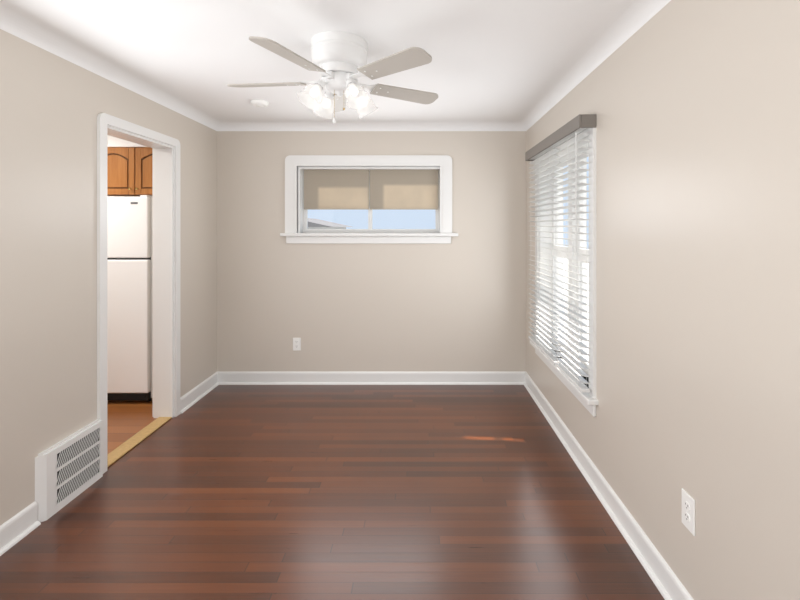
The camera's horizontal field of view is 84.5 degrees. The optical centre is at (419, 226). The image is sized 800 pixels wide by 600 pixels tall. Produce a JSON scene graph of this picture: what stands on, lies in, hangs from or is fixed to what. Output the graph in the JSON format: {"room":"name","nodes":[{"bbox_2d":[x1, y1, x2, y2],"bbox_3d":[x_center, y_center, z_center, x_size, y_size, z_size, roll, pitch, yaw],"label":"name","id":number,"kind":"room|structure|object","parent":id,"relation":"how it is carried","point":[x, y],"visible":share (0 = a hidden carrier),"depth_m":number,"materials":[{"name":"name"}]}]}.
{"room":"empty dining room","nodes":[
{"label":"empty dining room","id":0,"kind":"room"},
{"bbox_2d":[0,29,216,525],"bbox_3d":[-2.045,0.228,1.700,0.150,2.585,6.400,0,0,0],"label":"wall","id":1,"kind":"structure","parent":0,"point":[52,106],"depth_m":2.40,"materials":[{"name":"beige paint"}]},
{"bbox_2d":[0,501,40,555],"bbox_3d":[-1.954,1.461,0.475,0.032,0.118,3.550,0,0,0],"label":"baseboard","id":2,"kind":"structure","parent":1,"relation":"attached to","point":[19,526],"depth_m":2.14,"materials":[{"name":"white wood"}]},
{"bbox_2d":[35,419,102,521],"bbox_3d":[-1.952,1.346,2.466,0.036,0.348,0.433,0,0,0],"label":"air vent","id":3,"kind":"object","parent":1,"relation":"in","point":[68,469],"visible":1,"depth_m":2.42,"materials":[{"name":"white metal"}]},
{"bbox_2d":[97,113,179,473],"bbox_3d":[-2.045,0.407,3.132,0.190,2.225,0.899,0,0,0],"label":"door frame","id":4,"kind":"structure","parent":1,"relation":"attached to","point":[165,275],"depth_m":3.50,"materials":[{"name":"white wood"}]},
{"bbox_2d":[180,371,219,413],"bbox_3d":[-1.954,1.461,3.901,0.032,0.118,0.638,0,0,0],"label":"baseboard","id":5,"kind":"structure","parent":1,"relation":"attached to","point":[198,392],"depth_m":3.89,"materials":[{"name":"white wood"}]},
{"bbox_2d":[107,135,146,196],"bbox_3d":[-3.645,0.228,2.850,3.050,2.585,3.700,0,0,0],"label":"wall","id":6,"kind":"structure","parent":0,"point":[112,141],"depth_m":3.92,"materials":[{"name":"white paint"}]},
{"bbox_2d":[107,147,151,196],"bbox_3d":[-2.535,-0.498,4.186,0.760,0.427,0.617,0,0,0],"label":"upper cabinet","id":7,"kind":"object","parent":6,"relation":"attached to","point":[129,171],"visible":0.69,"depth_m":3.91,"materials":[{"name":"brown wood"}]},
{"bbox_2d":[0,385,664,599],"bbox_3d":[-1.970,1.560,1.700,6.400,0.080,6.400,0,0,0],"label":"floor","id":8,"kind":"structure","parent":0,"point":[352,492],"depth_m":2.36,"materials":[{"name":"brown wood"}]},
{"bbox_2d":[107,195,151,400],"bbox_3d":[-2.675,0.624,4.093,0.710,1.792,0.755,0,0,0],"label":"fridge","id":9,"kind":"object","parent":8,"relation":"on","point":[129,298],"visible":0.46,"depth_m":3.75,"materials":[{"name":"white metal"}]},
{"bbox_2d":[107,417,171,467],"bbox_3d":[-2.022,1.514,3.132,0.105,0.012,0.735,0,0,0],"label":"trim","id":10,"kind":"structure","parent":8,"relation":"on","point":[120,451],"depth_m":3.11,"materials":[{"name":"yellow wood"}]},
{"bbox_2d":[0,0,670,130],"bbox_3d":[-0.470,-0.968,1.485,3.000,0.075,5.570,0,0,0],"label":"ceiling","id":11,"kind":"structure","parent":0,"point":[509,65],"depth_m":2.48,"materials":[{"name":"white paint"}]},
{"bbox_2d":[250,100,268,106],"bbox_3d":[-1.290,-0.990,3.540,0.140,0.031,0.140,0,0,0],"label":"smoke detector","id":12,"kind":"object","parent":11,"relation":"attached to","point":[259,103],"visible":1,"depth_m":3.50,"materials":[{"name":"white plastic"}]},
{"bbox_2d":[227,31,437,123],"bbox_3d":[-0.476,-0.779,2.424,1.177,0.452,1.202,0,0,0],"label":"ceiling fan","id":13,"kind":"object","parent":11,"relation":"hanging from","point":[339,63],"visible":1,"depth_m":2.31,"materials":[{"name":"white metal"}]},
{"bbox_2d":[217,131,525,370],"bbox_3d":[-0.370,0.228,4.370,3.200,2.585,0.200,0,0,0],"label":"wall","id":14,"kind":"structure","parent":0,"point":[458,303],"depth_m":4.27,"materials":[{"name":"beige paint"}]},
{"bbox_2d":[293,338,300,350],"bbox_3d":[-1.194,1.136,4.266,0.076,0.125,0.009,0,0,0],"label":"electrical outlet","id":15,"kind":"object","parent":14,"relation":"attached to","point":[296,344],"visible":1,"depth_m":4.26,"materials":[{"name":"white plastic"}]},
{"bbox_2d":[280,155,457,243],"bbox_3d":[-0.488,-0.266,4.343,1.712,0.854,0.255,0,0,0],"label":"window","id":16,"kind":"structure","parent":14,"relation":"in","point":[370,183],"depth_m":4.33,"materials":[{"name":"white wood"}]},
{"bbox_2d":[220,371,523,384],"bbox_3d":[-0.486,1.461,4.254,2.968,0.118,0.032,0,0,0],"label":"baseboard","id":17,"kind":"structure","parent":14,"relation":"attached to","point":[226,377],"depth_m":4.26,"materials":[{"name":"white wood"}]},
{"bbox_2d":[526,0,799,599],"bbox_3d":[1.130,0.228,1.385,0.200,2.585,5.770,0,0,0],"label":"wall","id":18,"kind":"structure","parent":0,"point":[693,106],"depth_m":1.61,"materials":[{"name":"beige paint"}]},
{"bbox_2d":[530,128,597,416],"bbox_3d":[1.100,0.240,3.220,0.260,1.740,1.360,0,0,0],"label":"window","id":19,"kind":"structure","parent":18,"relation":"in","point":[589,402],"depth_m":3.17,"materials":[{"name":"white"}]},
{"bbox_2d":[525,114,595,392],"bbox_3d":[0.978,0.158,3.220,0.102,1.632,1.310,0,0,0],"label":"window blind","id":20,"kind":"object","parent":19,"relation":"attached to","point":[576,125],"visible":0.96,"depth_m":2.96,"materials":[{"name":"white plastic"}]},
{"bbox_2d":[524,371,693,599],"bbox_3d":[1.014,1.461,1.485,0.032,0.118,5.570,0,0,0],"label":"baseboard","id":21,"kind":"structure","parent":18,"relation":"attached to","point":[670,587],"depth_m":2.26,"materials":[{"name":"white wood"}]},
{"bbox_2d":[682,488,694,535],"bbox_3d":[1.026,1.090,1.685,0.009,0.135,0.080,0,0,0],"label":"electrical outlet","id":22,"kind":"object","parent":18,"relation":"attached to","point":[688,511],"visible":1,"depth_m":1.68,"materials":[{"name":"white plastic"}]},
{"label":"outside","id":23,"kind":"structure","parent":0,"visible":0},
{"bbox_2d":[563,258,588,359],"bbox_3d":[3.030,2.070,5.000,70.000,0.100,70.000,0,0,0],"label":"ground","id":24,"kind":"structure","parent":23,"point":[565,280],"depth_m":12.70,"materials":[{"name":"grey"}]},
{"bbox_2d":[308,218,351,228],"bbox_3d":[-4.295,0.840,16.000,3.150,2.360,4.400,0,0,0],"label":"house","id":25,"kind":"structure","parent":24,"relation":"on","point":[321,225],"depth_m":14.85,"materials":[{"name":"grey"}]}
]}

